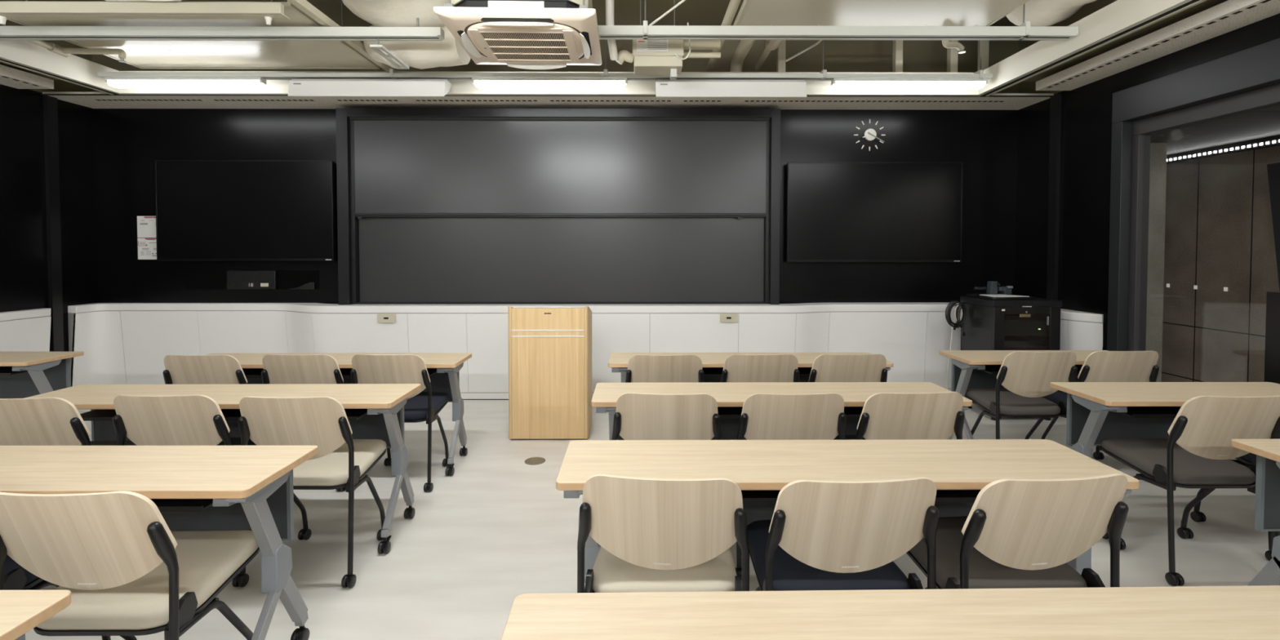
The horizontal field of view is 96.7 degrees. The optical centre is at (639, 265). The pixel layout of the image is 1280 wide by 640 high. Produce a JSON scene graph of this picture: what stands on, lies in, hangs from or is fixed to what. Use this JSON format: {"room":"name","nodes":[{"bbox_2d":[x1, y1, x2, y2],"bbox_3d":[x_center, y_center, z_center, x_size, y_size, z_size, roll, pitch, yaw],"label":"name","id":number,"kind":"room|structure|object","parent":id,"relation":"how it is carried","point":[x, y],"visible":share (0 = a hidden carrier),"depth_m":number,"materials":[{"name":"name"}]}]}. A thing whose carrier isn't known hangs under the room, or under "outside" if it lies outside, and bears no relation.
{"room":"lecture hall","nodes":[
{"label":"lecture hall","id":0,"kind":"room"},
{"bbox_2d":[0,0,97,351],"bbox_3d":[-5.336,-0.395,0.959,0.100,3.550,9.200,0,1,0],"label":"wall","id":1,"kind":"structure","parent":0,"point":[24,270],"depth_m":5.04,"materials":[{"name":"black paint"}]},
{"bbox_2d":[0,308,51,351],"bbox_3d":[-5.340,0.878,3.038,0.214,0.897,4.090,0,1,0],"label":"wainscoting","id":2,"kind":"structure","parent":1,"relation":"attached to","point":[28,330],"depth_m":4.87,"materials":[{"name":"grey paint"}]},
{"bbox_2d":[0,64,53,88],"bbox_3d":[-5.134,-1.438,0.598,0.300,0.075,8.530,0,1,0],"label":"trim","id":3,"kind":"structure","parent":1,"relation":"attached to","point":[13,73],"depth_m":4.68,"materials":[{"name":"beige metal"}]},
{"bbox_2d":[43,95,63,351],"bbox_3d":[-5.293,-0.124,5.143,0.035,2.790,0.090,0,1,0],"label":"trim","id":4,"kind":"structure","parent":1,"relation":"attached to","point":[51,138],"depth_m":5.12,"materials":[{"name":"black metal"}]},
{"bbox_2d":[19,0,1017,26],"bbox_3d":[-0.773,-2.220,0.938,9.225,0.100,9.400,0,1,0],"label":"ceiling","id":5,"kind":"structure","parent":0,"point":[626,12],"depth_m":5.10,"materials":[{"name":"beige paint"}]},
{"bbox_2d":[0,0,380,69],"bbox_3d":[-3.215,-1.901,4.178,2.020,0.707,1.290,0,1,0],"label":"board","id":6,"kind":"object","parent":5,"relation":"hanging from","point":[247,55],"visible":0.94,"depth_m":3.90,"materials":[{"name":"beige paint"}]},
{"bbox_2d":[25,40,126,62],"bbox_3d":[-4.180,-1.610,4.175,0.514,0.117,0.402,0,1,0],"label":"pipe","id":7,"kind":"object","parent":6,"relation":"attached to","point":[51,46],"visible":0.96,"depth_m":4.31,"materials":[{"name":"white metal"}]},
{"bbox_2d":[0,26,444,40],"bbox_3d":[-2.938,-1.903,3.885,3.170,0.688,0.092,0,1,0],"label":"rail","id":8,"kind":"object","parent":5,"relation":"hanging from","point":[6,33],"visible":1,"depth_m":3.86,"materials":[{"name":"grey metal"}]},
{"bbox_2d":[287,0,395,72],"bbox_3d":[-2.137,-1.658,3.731,0.051,0.051,2.370,0,1,0],"label":"strut","id":9,"kind":"object","parent":8,"relation":"attached to","point":[304,6],"visible":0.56,"depth_m":3.83,"materials":[{"name":"beige paint"}]},
{"bbox_2d":[342,0,471,69],"bbox_3d":[-1.672,-1.829,3.580,0.828,0.701,2.079,0,1,0],"label":"air duct","id":10,"kind":"object","parent":5,"relation":"hanging from","point":[447,52],"depth_m":4.14,"materials":[{"name":"metal"}]},
{"bbox_2d":[433,0,601,69],"bbox_3d":[-0.749,-1.846,3.802,0.950,0.798,0.950,0,1,-2],"label":"air conditioner","id":11,"kind":"object","parent":5,"relation":"hanging from","point":[527,34],"visible":1,"depth_m":3.56,"materials":[{"name":"beige plastic"}]},
{"bbox_2d":[457,30,482,57],"bbox_3d":[-1.137,-1.468,3.802,0.062,0.044,0.440,0,1,0],"label":"outlet","id":12,"kind":"object","parent":11,"relation":"attached to","point":[469,44],"depth_m":3.75,"materials":[{"name":"white plastic"}]},
{"bbox_2d":[480,17,554,25],"bbox_3d":[-0.739,-1.459,3.424,0.440,0.044,0.062,0,1,0],"label":"outlet","id":13,"kind":"object","parent":11,"relation":"attached to","point":[484,21],"depth_m":3.43,"materials":[{"name":"white plastic"}]},
{"bbox_2d":[468,26,579,63],"bbox_3d":[-0.749,-1.467,3.812,0.640,0.008,0.640,0,1,-2],"label":"grille","id":14,"kind":"object","parent":11,"relation":"attached to","point":[544,45],"depth_m":3.76,"materials":[{"name":"beige plastic"}]},
{"bbox_2d":[506,62,566,69],"bbox_3d":[-0.759,-1.474,4.199,0.440,0.034,0.051,0,1,-2],"label":"outlet","id":15,"kind":"object","parent":11,"relation":"attached to","point":[520,65],"depth_m":4.19,"materials":[{"name":"white plastic"}]},
{"bbox_2d":[579,31,591,58],"bbox_3d":[-0.360,-1.469,3.821,0.062,0.044,0.440,0,1,0],"label":"outlet","id":16,"kind":"object","parent":11,"relation":"attached to","point":[585,37],"depth_m":3.78,"materials":[{"name":"white plastic"}]},
{"bbox_2d":[97,0,992,80],"bbox_3d":[-0.778,-1.925,4.797,7.500,0.690,0.092,0,1,0],"label":"rail","id":17,"kind":"object","parent":5,"relation":"hanging from","point":[823,75],"visible":0.8,"depth_m":4.77,"materials":[{"name":"grey metal"}]},
{"bbox_2d":[104,76,266,88],"bbox_3d":[-3.818,-1.541,4.789,1.308,0.074,0.072,0,1,0],"label":"lamp","id":18,"kind":"object","parent":17,"relation":"attached to","point":[115,82],"visible":1,"depth_m":4.76,"materials":[{"name":"white plastic"}]},
{"bbox_2d":[107,80,263,88],"bbox_3d":[-3.818,-1.530,4.789,1.260,0.052,0.064,0,1,0],"label":"diffuser","id":19,"kind":"object","parent":18,"relation":"attached to","point":[115,83],"depth_m":4.76,"materials":[{"name":"white plastic"}]},
{"bbox_2d":[288,79,451,96],"bbox_3d":[-2.246,-1.471,4.755,1.277,0.157,0.190,0,1,0],"label":"light","id":20,"kind":"object","parent":17,"relation":"attached to","point":[297,87],"visible":1,"depth_m":4.67,"materials":[{"name":"white plastic"}]},
{"bbox_2d":[471,77,627,88],"bbox_3d":[-0.758,-1.542,4.807,1.308,0.074,0.072,0,1,0],"label":"lamp","id":21,"kind":"object","parent":17,"relation":"attached to","point":[480,82],"visible":1,"depth_m":4.78,"materials":[{"name":"white plastic"}]},
{"bbox_2d":[655,80,806,97],"bbox_3d":[0.752,-1.471,4.773,1.242,0.157,0.190,0,1,0],"label":"light","id":22,"kind":"object","parent":17,"relation":"hanging from","point":[664,88],"visible":1,"depth_m":4.69,"materials":[{"name":"white plastic"}]},
{"bbox_2d":[831,78,987,89],"bbox_3d":[2.281,-1.542,4.825,1.308,0.074,0.072,0,1,0],"label":"lamp","id":23,"kind":"object","parent":17,"relation":"attached to","point":[837,83],"visible":1,"depth_m":4.79,"materials":[{"name":"white plastic"}]},
{"bbox_2d":[605,0,617,60],"bbox_3d":[-0.203,-1.882,4.122,0.060,0.741,0.202,0,2,9],"label":"pipe","id":24,"kind":"object","parent":5,"relation":"hanging from","point":[609,3],"visible":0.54,"depth_m":4.04,"materials":[{"name":"white"}]},
{"bbox_2d":[632,0,690,79],"bbox_3d":[0.161,-1.849,4.336,0.433,0.820,0.236,0,1,0],"label":"control box","id":25,"kind":"object","parent":5,"relation":"hanging from","point":[651,56],"visible":0.73,"depth_m":4.26,"materials":[{"name":"beige paint"}]},
{"bbox_2d":[684,40,720,49],"bbox_3d":[0.472,-1.694,4.360,0.284,0.070,0.068,0,1,0],"label":"pipe","id":26,"kind":"object","parent":25,"relation":"attached to","point":[695,44],"visible":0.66,"depth_m":4.33,"materials":[{"name":"beige metal"}]},
{"bbox_2d":[597,0,1078,40],"bbox_3d":[1.347,-1.910,3.909,3.300,0.675,0.092,0,1,0],"label":"rail","id":27,"kind":"object","parent":5,"relation":"hanging from","point":[1024,32],"visible":0.91,"depth_m":3.88,"materials":[{"name":"grey metal"}]},
{"bbox_2d":[733,0,1030,26],"bbox_3d":[1.655,-2.006,3.761,1.885,0.475,1.405,0,1,0],"label":"board","id":28,"kind":"object","parent":5,"relation":"hanging from","point":[751,12],"visible":0.69,"depth_m":3.98,"materials":[{"name":"beige paint"}]},
{"bbox_2d":[706,0,741,71],"bbox_3d":[0.665,-1.847,4.258,0.068,0.090,2.201,0,1,0],"label":"pipe","id":29,"kind":"object","parent":28,"relation":"attached to","point":[733,6],"visible":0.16,"depth_m":4.22,"materials":[{"name":"beige metal"}]},
{"bbox_2d":[729,40,755,71],"bbox_3d":[0.901,-1.830,4.956,0.107,0.239,0.933,0,1,0],"label":"pipe","id":30,"kind":"object","parent":28,"relation":"attached to","point":[744,46],"visible":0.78,"depth_m":5.01,"materials":[{"name":"beige metal"}]},
{"bbox_2d":[892,40,902,72],"bbox_3d":[2.339,-1.955,5.165,0.066,0.650,0.066,0,1,0],"label":"post","id":31,"kind":"object","parent":5,"relation":"hanging from","point":[897,49],"visible":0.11,"depth_m":5.13,"materials":[{"name":"white metal"}]},
{"bbox_2d":[946,40,958,72],"bbox_3d":[2.849,-1.956,5.188,0.066,0.650,0.066,0,1,0],"label":"post","id":32,"kind":"object","parent":5,"relation":"hanging from","point":[952,53],"visible":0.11,"depth_m":5.16,"materials":[{"name":"beige metal"}]},
{"bbox_2d":[1005,0,1097,26],"bbox_3d":[2.980,-1.970,3.716,0.543,0.438,1.349,0,1,0],"label":"air duct","id":33,"kind":"object","parent":5,"relation":"hanging from","point":[1038,12],"visible":0.79,"depth_m":4.04,"materials":[{"name":"metal"}]},
{"bbox_2d":[92,39,1019,303],"bbox_3d":[-0.801,-0.517,5.634,9.225,3.550,0.100,0,1,0],"label":"wall","id":34,"kind":"structure","parent":0,"point":[128,142],"depth_m":5.58,"materials":[{"name":"black paint"}]},
{"bbox_2d":[137,216,155,237],"bbox_3d":[-4.803,-0.382,5.558,0.216,0.210,0.003,0,1,0],"label":"notice","id":35,"kind":"object","parent":34,"relation":"attached to","point":[146,225],"visible":0.74,"depth_m":5.56,"materials":[{"name":"white paper"}]},
{"bbox_2d":[137,238,156,259],"bbox_3d":[-4.803,-0.168,5.564,0.216,0.210,0.003,0,1,0],"label":"notice","id":36,"kind":"object","parent":34,"relation":"attached to","point":[147,247],"visible":0.88,"depth_m":5.56,"materials":[{"name":"white paper"}]},
{"bbox_2d":[154,160,336,261],"bbox_3d":[-3.797,-0.532,5.511,1.694,0.964,0.106,0,1,0],"label":"television","id":37,"kind":"object","parent":34,"relation":"attached to","point":[206,210],"visible":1,"depth_m":5.46,"materials":[{"name":"black glass"}]},
{"bbox_2d":[186,270,319,289],"bbox_3d":[-3.798,0.138,5.553,1.290,0.185,0.056,0,1,0],"label":"box","id":38,"kind":"object","parent":34,"relation":"attached to","point":[195,279],"visible":1,"depth_m":5.57,"materials":[{"name":"black"}]},
{"bbox_2d":[40,91,1053,110],"bbox_3d":[-0.799,-1.539,5.319,9.025,0.030,0.475,0,1,0],"label":"trim","id":39,"kind":"structure","parent":34,"relation":"attached to","point":[208,102],"depth_m":5.27,"materials":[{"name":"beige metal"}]},
{"bbox_2d":[115,71,982,96],"bbox_3d":[-0.785,-1.614,5.038,7.650,0.195,0.045,0,1,0],"label":"trim","id":40,"kind":"structure","parent":34,"relation":"attached to","point":[459,87],"depth_m":5.02,"materials":[{"name":"beige"}]},
{"bbox_2d":[335,107,780,304],"bbox_3d":[-0.765,-0.559,5.475,4.175,1.847,0.215,0,1,0],"label":"blackboard","id":41,"kind":"object","parent":34,"relation":"attached to","point":[435,206],"visible":1,"depth_m":5.41,"materials":[{"name":"black"}]},
{"bbox_2d":[67,302,1103,399],"bbox_3d":[-0.755,0.815,5.445,9.348,0.897,1.046,0,2,5],"label":"wainscoting","id":42,"kind":"structure","parent":34,"relation":"attached to","point":[121,343],"depth_m":5.35,"materials":[{"name":"grey paint"}]},
{"bbox_2d":[786,162,963,262],"bbox_3d":[2.270,-0.520,5.547,1.694,0.964,0.106,0,1,0],"label":"television","id":43,"kind":"object","parent":34,"relation":"attached to","point":[836,211],"visible":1,"depth_m":5.50,"materials":[{"name":"black glass"}]},
{"bbox_2d":[25,400,1269,639],"bbox_3d":[-0.023,1.429,1.038,10.725,0.100,9.400,0,1,0],"label":"floor","id":44,"kind":"structure","parent":0,"point":[495,531],"depth_m":2.75,"materials":[{"name":"plastic"}]},
{"bbox_2d":[0,590,71,639],"bbox_3d":[-2.073,1.030,0.978,1.800,0.700,0.426,0,1,0],"label":"folding table","id":45,"kind":"object","parent":44,"relation":"on","point":[20,611],"visible":1,"depth_m":1.13,"materials":[{"name":"brown wood"}]},
{"bbox_2d":[0,351,84,398],"bbox_3d":[-4.495,0.957,3.792,1.200,0.700,0.426,0,1,0],"label":"folding table","id":46,"kind":"object","parent":44,"relation":"on","point":[23,375],"visible":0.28,"depth_m":3.96,"materials":[{"name":"brown wood"}]},
{"bbox_2d":[4,554,111,639],"bbox_3d":[-2.040,0.954,1.770,0.502,0.810,0.527,0,1,0],"label":"chair","id":47,"kind":"object","parent":44,"relation":"on","point":[16,577],"visible":0.21,"depth_m":1.70,"materials":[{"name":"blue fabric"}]},
{"bbox_2d":[0,397,137,445],"bbox_3d":[-2.556,0.934,2.557,0.502,0.810,0.527,0,1,-2],"label":"chair","id":48,"kind":"object","parent":44,"relation":"on","point":[38,421],"visible":0.2,"depth_m":2.34,"materials":[{"name":"beige wood"}]},
{"bbox_2d":[0,491,259,639],"bbox_3d":[-1.445,0.957,1.656,0.502,0.810,0.527,0,1,0],"label":"chair","id":49,"kind":"object","parent":44,"relation":"on","point":[127,575],"visible":0.94,"depth_m":1.48,"materials":[{"name":"beige wood"}]},
{"bbox_2d":[0,445,318,639],"bbox_3d":[-2.061,1.007,1.863,1.800,0.700,0.426,0,1,0],"label":"folding table","id":50,"kind":"object","parent":44,"relation":"on","point":[192,487],"visible":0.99,"depth_m":1.86,"materials":[{"name":"brown wood"}]},
{"bbox_2d":[150,498,213,511],"bbox_3d":[-2.061,0.729,1.891,1.400,0.065,0.250,0,1,0],"label":"shelf","id":51,"kind":"object","parent":50,"relation":"attached to","point":[162,504],"depth_m":1.80,"materials":[{"name":"black metal"}]},
{"bbox_2d":[112,394,257,445],"bbox_3d":[-1.989,0.933,2.604,0.502,0.810,0.527,0,1,0],"label":"chair","id":52,"kind":"object","parent":44,"relation":"on","point":[197,420],"visible":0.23,"depth_m":2.39,"materials":[{"name":"beige wood"}]},
{"bbox_2d":[162,354,247,384],"bbox_3d":[-2.542,0.909,3.516,0.502,0.810,0.527,0,1,0],"label":"chair","id":53,"kind":"object","parent":44,"relation":"on","point":[224,369],"visible":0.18,"depth_m":3.29,"materials":[{"name":"beige wood"}]},
{"bbox_2d":[24,383,421,554],"bbox_3d":[-2.058,0.982,2.817,1.800,0.700,0.426,0,1,-1],"label":"folding table","id":54,"kind":"object","parent":44,"relation":"on","point":[372,411],"visible":0.52,"depth_m":2.84,"materials":[{"name":"brown wood"}]},
{"bbox_2d":[80,408,367,421],"bbox_3d":[-2.058,0.704,2.844,1.400,0.065,0.250,0,1,-1],"label":"shelf","id":55,"kind":"object","parent":54,"relation":"attached to","point":[97,415],"depth_m":2.80,"materials":[{"name":"black"}]},
{"bbox_2d":[261,354,346,491],"bbox_3d":[-1.980,0.909,3.526,0.502,0.810,0.527,0,1,0],"label":"chair","id":56,"kind":"object","parent":44,"relation":"on","point":[277,368],"visible":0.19,"depth_m":3.30,"materials":[{"name":"beige wood"}]},
{"bbox_2d":[231,395,386,587],"bbox_3d":[-1.444,0.933,2.577,0.502,0.810,0.527,0,1,1],"label":"chair","id":57,"kind":"object","parent":44,"relation":"on","point":[341,460],"visible":0.76,"depth_m":2.39,"materials":[{"name":"beige wood"}]},
{"bbox_2d":[205,352,471,475],"bbox_3d":[-2.058,0.958,3.733,1.800,0.700,0.426,0,1,0],"label":"folding table","id":58,"kind":"object","parent":44,"relation":"on","point":[443,369],"visible":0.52,"depth_m":3.75,"materials":[{"name":"brown wood"}]},
{"bbox_2d":[242,368,436,377],"bbox_3d":[-2.058,0.680,3.761,1.400,0.065,0.250,0,1,0],"label":"shelf","id":59,"kind":"object","parent":58,"relation":"attached to","point":[249,372],"depth_m":3.77,"materials":[{"name":"black metal"}]},
{"bbox_2d":[350,354,448,491],"bbox_3d":[-1.459,0.908,3.527,0.502,0.810,0.527,0,1,2],"label":"chair","id":60,"kind":"object","parent":44,"relation":"on","point":[420,406],"visible":0.51,"depth_m":3.32,"materials":[{"name":"beige wood"}]},
{"bbox_2d":[507,306,591,439],"bbox_3d":[-0.681,0.792,4.387,0.594,0.997,0.362,0,1,0],"label":"lectern","id":61,"kind":"object","parent":44,"relation":"on","point":[550,348],"visible":1,"depth_m":4.21,"materials":[{"name":"brown wood"}]},
{"bbox_2d":[577,474,749,592],"bbox_3d":[0.075,0.955,1.750,0.502,0.810,0.527,0,2,5],"label":"chair","id":62,"kind":"object","parent":44,"relation":"on","point":[653,535],"visible":0.7,"depth_m":1.55,"materials":[{"name":"beige wood"}]},
{"bbox_2d":[625,354,704,382],"bbox_3d":[0.144,0.909,3.517,0.502,0.810,0.527,0,1,0],"label":"chair","id":63,"kind":"object","parent":44,"relation":"on","point":[641,368],"visible":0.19,"depth_m":3.29,"materials":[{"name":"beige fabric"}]},
{"bbox_2d":[611,392,721,439],"bbox_3d":[0.123,0.932,2.631,0.502,0.810,0.527,0,1,3],"label":"chair","id":64,"kind":"object","parent":44,"relation":"on","point":[637,416],"visible":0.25,"depth_m":2.41,"materials":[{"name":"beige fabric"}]},
{"bbox_2d":[608,352,893,382],"bbox_3d":[0.698,0.958,3.757,1.800,0.700,0.426,0,1,0],"label":"folding table","id":65,"kind":"object","parent":44,"relation":"on","point":[713,363],"visible":0.12,"depth_m":3.78,"materials":[{"name":"brown wood"}]},
{"bbox_2d":[702,367,812,377],"bbox_3d":[0.698,0.679,3.785,1.400,0.065,0.250,0,1,0],"label":"shelf","id":66,"kind":"object","parent":65,"relation":"attached to","point":[708,371],"depth_m":3.78,"materials":[{"name":"black metal"}]},
{"bbox_2d":[720,354,799,382],"bbox_3d":[0.701,0.908,3.528,0.502,0.810,0.527,0,1,-1],"label":"chair","id":67,"kind":"object","parent":44,"relation":"on","point":[737,367],"visible":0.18,"depth_m":3.30,"materials":[{"name":"beige wood"}]},
{"bbox_2d":[591,382,972,439],"bbox_3d":[0.669,0.981,2.856,1.800,0.700,0.426,0,1,0],"label":"folding table","id":68,"kind":"object","parent":44,"relation":"on","point":[730,397],"visible":0.13,"depth_m":2.91,"materials":[{"name":"brown wood"}]},
{"bbox_2d":[717,406,863,417],"bbox_3d":[0.669,0.703,2.883,1.400,0.065,0.250,0,1,0],"label":"shelf","id":69,"kind":"object","parent":68,"relation":"attached to","point":[723,411],"depth_m":2.84,"materials":[{"name":"black"}]},
{"bbox_2d":[729,392,846,579],"bbox_3d":[0.649,0.932,2.632,0.502,0.810,0.527,0,1,-1],"label":"chair","id":70,"kind":"object","parent":44,"relation":"on","point":[764,416],"visible":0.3,"depth_m":2.41,"materials":[{"name":"beige wood"}]},
{"bbox_2d":[746,476,938,591],"bbox_3d":[0.570,0.955,1.735,0.502,0.810,0.527,0,1,-3],"label":"chair","id":71,"kind":"object","parent":44,"relation":"on","point":[820,535],"visible":0.73,"depth_m":1.54,"materials":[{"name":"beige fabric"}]},
{"bbox_2d":[555,439,1139,582],"bbox_3d":[0.640,1.005,1.926,1.800,0.700,0.426,0,1,0],"label":"folding table","id":72,"kind":"object","parent":44,"relation":"on","point":[959,469],"visible":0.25,"depth_m":1.90,"materials":[{"name":"brown wood"}]},
{"bbox_2d":[741,489,981,503],"bbox_3d":[0.640,0.727,1.953,1.400,0.065,0.250,0,1,0],"label":"shelf","id":73,"kind":"object","parent":72,"relation":"attached to","point":[761,496],"depth_m":1.86,"materials":[{"name":"black metal"}]},
{"bbox_2d":[808,353,887,382],"bbox_3d":[1.217,0.908,3.538,0.502,0.810,0.527,0,1,-2],"label":"chair","id":74,"kind":"object","parent":44,"relation":"on","point":[825,367],"visible":0.24,"depth_m":3.31,"materials":[{"name":"beige wood"}]},
{"bbox_2d":[500,585,1279,639],"bbox_3d":[0.647,1.030,0.986,1.800,0.700,0.426,0,1,-1],"label":"folding table","id":75,"kind":"object","parent":44,"relation":"on","point":[1180,612],"visible":1,"depth_m":1.10,"materials":[{"name":"brown wood"}]},
{"bbox_2d":[832,391,964,439],"bbox_3d":[1.159,0.931,2.647,0.502,0.810,0.527,0,1,-3],"label":"chair","id":76,"kind":"object","parent":44,"relation":"on","point":[884,415],"visible":0.27,"depth_m":2.43,"materials":[{"name":"beige wood"}]},
{"bbox_2d":[960,296,1062,420],"bbox_3d":[3.174,0.777,4.907,0.565,1.000,0.497,0,1,0],"label":"equipment rack","id":77,"kind":"object","parent":44,"relation":"on","point":[1034,324],"visible":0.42,"depth_m":4.72,"materials":[{"name":"black metal"}]},
{"bbox_2d":[945,300,967,389],"bbox_3d":[2.810,0.779,5.064,0.180,0.940,0.119,0,1,0],"label":"cable coil","id":78,"kind":"object","parent":77,"relation":"hanging from","point":[960,317],"visible":1,"depth_m":5.03,"materials":[{"name":"black rubber"}]},
{"bbox_2d":[965,280,1034,299],"bbox_3d":[3.098,0.204,4.935,0.383,0.143,0.400,0,2,-6],"label":"camera","id":79,"kind":"object","parent":77,"relation":"on","point":[992,289],"visible":1,"depth_m":4.98,"materials":[{"name":"black plastic"}]},
{"bbox_2d":[906,473,1128,589],"bbox_3d":[1.093,0.955,1.750,0.502,0.810,0.527,0,2,-6],"label":"chair","id":80,"kind":"object","parent":44,"relation":"on","point":[1015,533],"visible":0.8,"depth_m":1.56,"materials":[{"name":"beige wood"}]},
{"bbox_2d":[965,351,1077,446],"bbox_3d":[2.394,0.906,3.623,0.502,0.810,0.527,0,1,0],"label":"chair","id":81,"kind":"object","parent":44,"relation":"on","point":[1026,377],"visible":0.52,"depth_m":3.44,"materials":[{"name":"beige wood"}]},
{"bbox_2d":[938,350,1107,450],"bbox_3d":[2.734,0.955,3.843,1.233,0.700,0.426,0,1,0],"label":"folding table","id":82,"kind":"object","parent":44,"relation":"on","point":[971,369],"visible":0.17,"depth_m":3.89,"materials":[{"name":"brown wood"}]},
{"bbox_2d":[980,364,1082,373],"bbox_3d":[2.717,0.677,3.871,0.800,0.065,0.250,0,1,0],"label":"shelf","id":83,"kind":"object","parent":82,"relation":"attached to","point":[992,369],"depth_m":3.89,"materials":[{"name":"black metal"}]},
{"bbox_2d":[1040,351,1159,459],"bbox_3d":[2.904,0.905,3.644,0.502,0.810,0.527,0,1,0],"label":"chair","id":84,"kind":"object","parent":44,"relation":"on","point":[1098,366],"visible":0.35,"depth_m":3.43,"materials":[{"name":"beige wood"}]},
{"bbox_2d":[1049,382,1279,549],"bbox_3d":[2.815,0.981,2.863,1.233,0.700,0.426,0,1,0],"label":"folding table","id":85,"kind":"object","parent":44,"relation":"on","point":[1097,411],"visible":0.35,"depth_m":2.91,"materials":[{"name":"brown wood"}]},
{"bbox_2d":[1118,406,1181,417],"bbox_3d":[2.799,0.703,2.891,0.800,0.065,0.250,0,1,0],"label":"shelf","id":86,"kind":"object","parent":85,"relation":"attached to","point":[1132,411],"depth_m":2.84,"materials":[{"name":"black"}]},
{"bbox_2d":[1101,395,1279,586],"bbox_3d":[2.477,0.933,2.589,0.502,0.810,0.527,0,1,0],"label":"chair","id":87,"kind":"object","parent":44,"relation":"on","point":[1196,453],"visible":0.82,"depth_m":2.42,"materials":[{"name":"beige wood"}]},
{"bbox_2d":[1190,437,1274,560],"bbox_3d":[3.094,0.928,2.765,0.502,0.810,0.527,0,1,0],"label":"chair","id":88,"kind":"object","parent":44,"relation":"on","point":[1249,459],"visible":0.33,"depth_m":2.71,"materials":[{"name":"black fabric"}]},
{"bbox_2d":[1231,439,1279,586],"bbox_3d":[2.826,1.005,1.938,1.233,0.700,0.426,0,1,0],"label":"folding table","id":89,"kind":"object","parent":44,"relation":"on","point":[1267,505],"visible":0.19,"depth_m":2.10,"materials":[{"name":"brown wood"}]},
{"bbox_2d":[1247,291,1279,493],"bbox_3d":[3.622,0.738,3.152,0.120,1.170,0.340,0,1,0],"label":"panel","id":90,"kind":"object","parent":44,"relation":"on","point":[1272,354],"visible":0.38,"depth_m":3.27,"materials":[{"name":"black plastic"}]},
{"bbox_2d":[1266,162,1279,291],"bbox_3d":[5.019,0.264,3.513,0.300,2.100,2.150,0,1,0],"label":"screen","id":91,"kind":"object","parent":44,"relation":"on","point":[1273,169],"visible":1,"depth_m":4.49,"materials":[{"name":"grey"}]},
{"bbox_2d":[1014,0,1279,350],"bbox_3d":[3.789,-0.396,1.012,0.100,3.550,9.200,0,1,0],"label":"wall","id":92,"kind":"structure","parent":0,"point":[1086,136],"depth_m":4.80,"materials":[{"name":"black paint"}]},
{"bbox_2d":[1046,93,1061,300],"bbox_3d":[3.698,-0.123,5.095,0.035,2.790,0.090,0,1,0],"label":"trim","id":93,"kind":"structure","parent":92,"relation":"attached to","point":[1055,100],"depth_m":5.06,"materials":[{"name":"black paint"}]},
{"bbox_2d":[1022,0,1279,90],"bbox_3d":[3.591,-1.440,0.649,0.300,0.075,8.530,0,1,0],"label":"trim","id":94,"kind":"structure","parent":92,"relation":"attached to","point":[1270,8],"depth_m":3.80,"materials":[{"name":"beige metal"}]},
{"bbox_2d":[1106,38,1279,351],"bbox_3d":[3.746,0.043,2.021,0.185,2.620,4.795,0,1,0],"label":"trim","id":95,"kind":"structure","parent":92,"relation":"attached to","point":[1256,67],"depth_m":4.15,"materials":[{"name":"black metal"}]},
{"bbox_2d":[1127,83,1279,469],"bbox_3d":[3.783,0.161,1.995,0.090,2.385,4.735,0,1,0],"label":"door frame","id":96,"kind":"structure","parent":92,"relation":"in","point":[1268,96],"depth_m":4.26,"materials":[{"name":"grey metal"}]},
{"bbox_2d":[1145,142,1167,382],"bbox_3d":[4.191,-0.026,5.036,0.740,2.600,0.180,0,1,0],"label":"wall","id":97,"kind":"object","parent":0,"point":[1157,175],"visible":0.03,"depth_m":4.95,"materials":[{"name":"paint"}]},
{"bbox_2d":[1150,105,1279,155],"bbox_3d":[4.507,-1.046,3.100,1.350,0.060,8.200,0,1,0],"label":"ceiling","id":98,"kind":"structure","parent":0,"point":[1265,122],"depth_m":4.46,"materials":[{"name":"grey paint"}]},
{"bbox_2d":[1161,145,1279,382],"bbox_3d":[5.232,0.024,3.132,0.100,2.600,8.200,0,1,0],"label":"lockers","id":99,"kind":"structure","parent":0,"point":[1225,180],"depth_m":5.09,"materials":[{"name":"wood"}]},
{"bbox_2d":[1161,149,1265,382],"bbox_3d":[5.181,0.156,3.036,0.003,2.340,8.000,0,1,0],"label":"trim","id":100,"kind":"structure","parent":99,"relation":"attached to","point":[1194,326],"depth_m":5.07,"materials":[{"name":"black metal"}]},
{"bbox_2d":[1166,134,1279,164],"bbox_3d":[5.163,-0.983,3.366,0.034,0.080,4.720,0,1,0],"label":"light","id":101,"kind":"object","parent":99,"relation":"attached to","point":[1270,141],"visible":0.87,"depth_m":4.99,"materials":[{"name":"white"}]},
{"bbox_3d":[-0.746,-0.274,-3.663,9.225,3.550,0.100,0,1,0],"label":"wall","id":102,"kind":"structure","parent":0,"visible":0},
{"bbox_2d":[0,40,119,93],"bbox_3d":[-4.564,-1.500,0.664,0.040,0.195,8.660,0,1,0],"label":"trim","id":103,"kind":"structure","parent":102,"relation":"attached to","point":[23,52],"depth_m":4.45,"materials":[{"name":"beige metal"}]},
{"bbox_2d":[978,0,1191,94],"bbox_3d":[3.046,-1.501,0.709,0.040,0.195,8.660,0,1,0],"label":"trim","id":104,"kind":"structure","parent":102,"relation":"attached to","point":[1118,16],"depth_m":3.86,"materials":[{"name":"beige"}]},
{"bbox_2d":[982,0,1199,95],"bbox_3d":[3.091,-1.421,0.734,0.050,0.026,8.705,0,1,0],"label":"trim","id":105,"kind":"structure","parent":102,"relation":"attached to","point":[1192,2],"depth_m":3.78,"materials":[{"name":"black metal"}]},
{"bbox_2d":[986,0,1206,96],"bbox_3d":[3.128,-1.428,0.734,0.025,0.052,8.705,0,1,0],"label":"trim","id":106,"kind":"structure","parent":102,"relation":"attached to","point":[1199,1],"depth_m":3.78,"materials":[{"name":"beige paint"}]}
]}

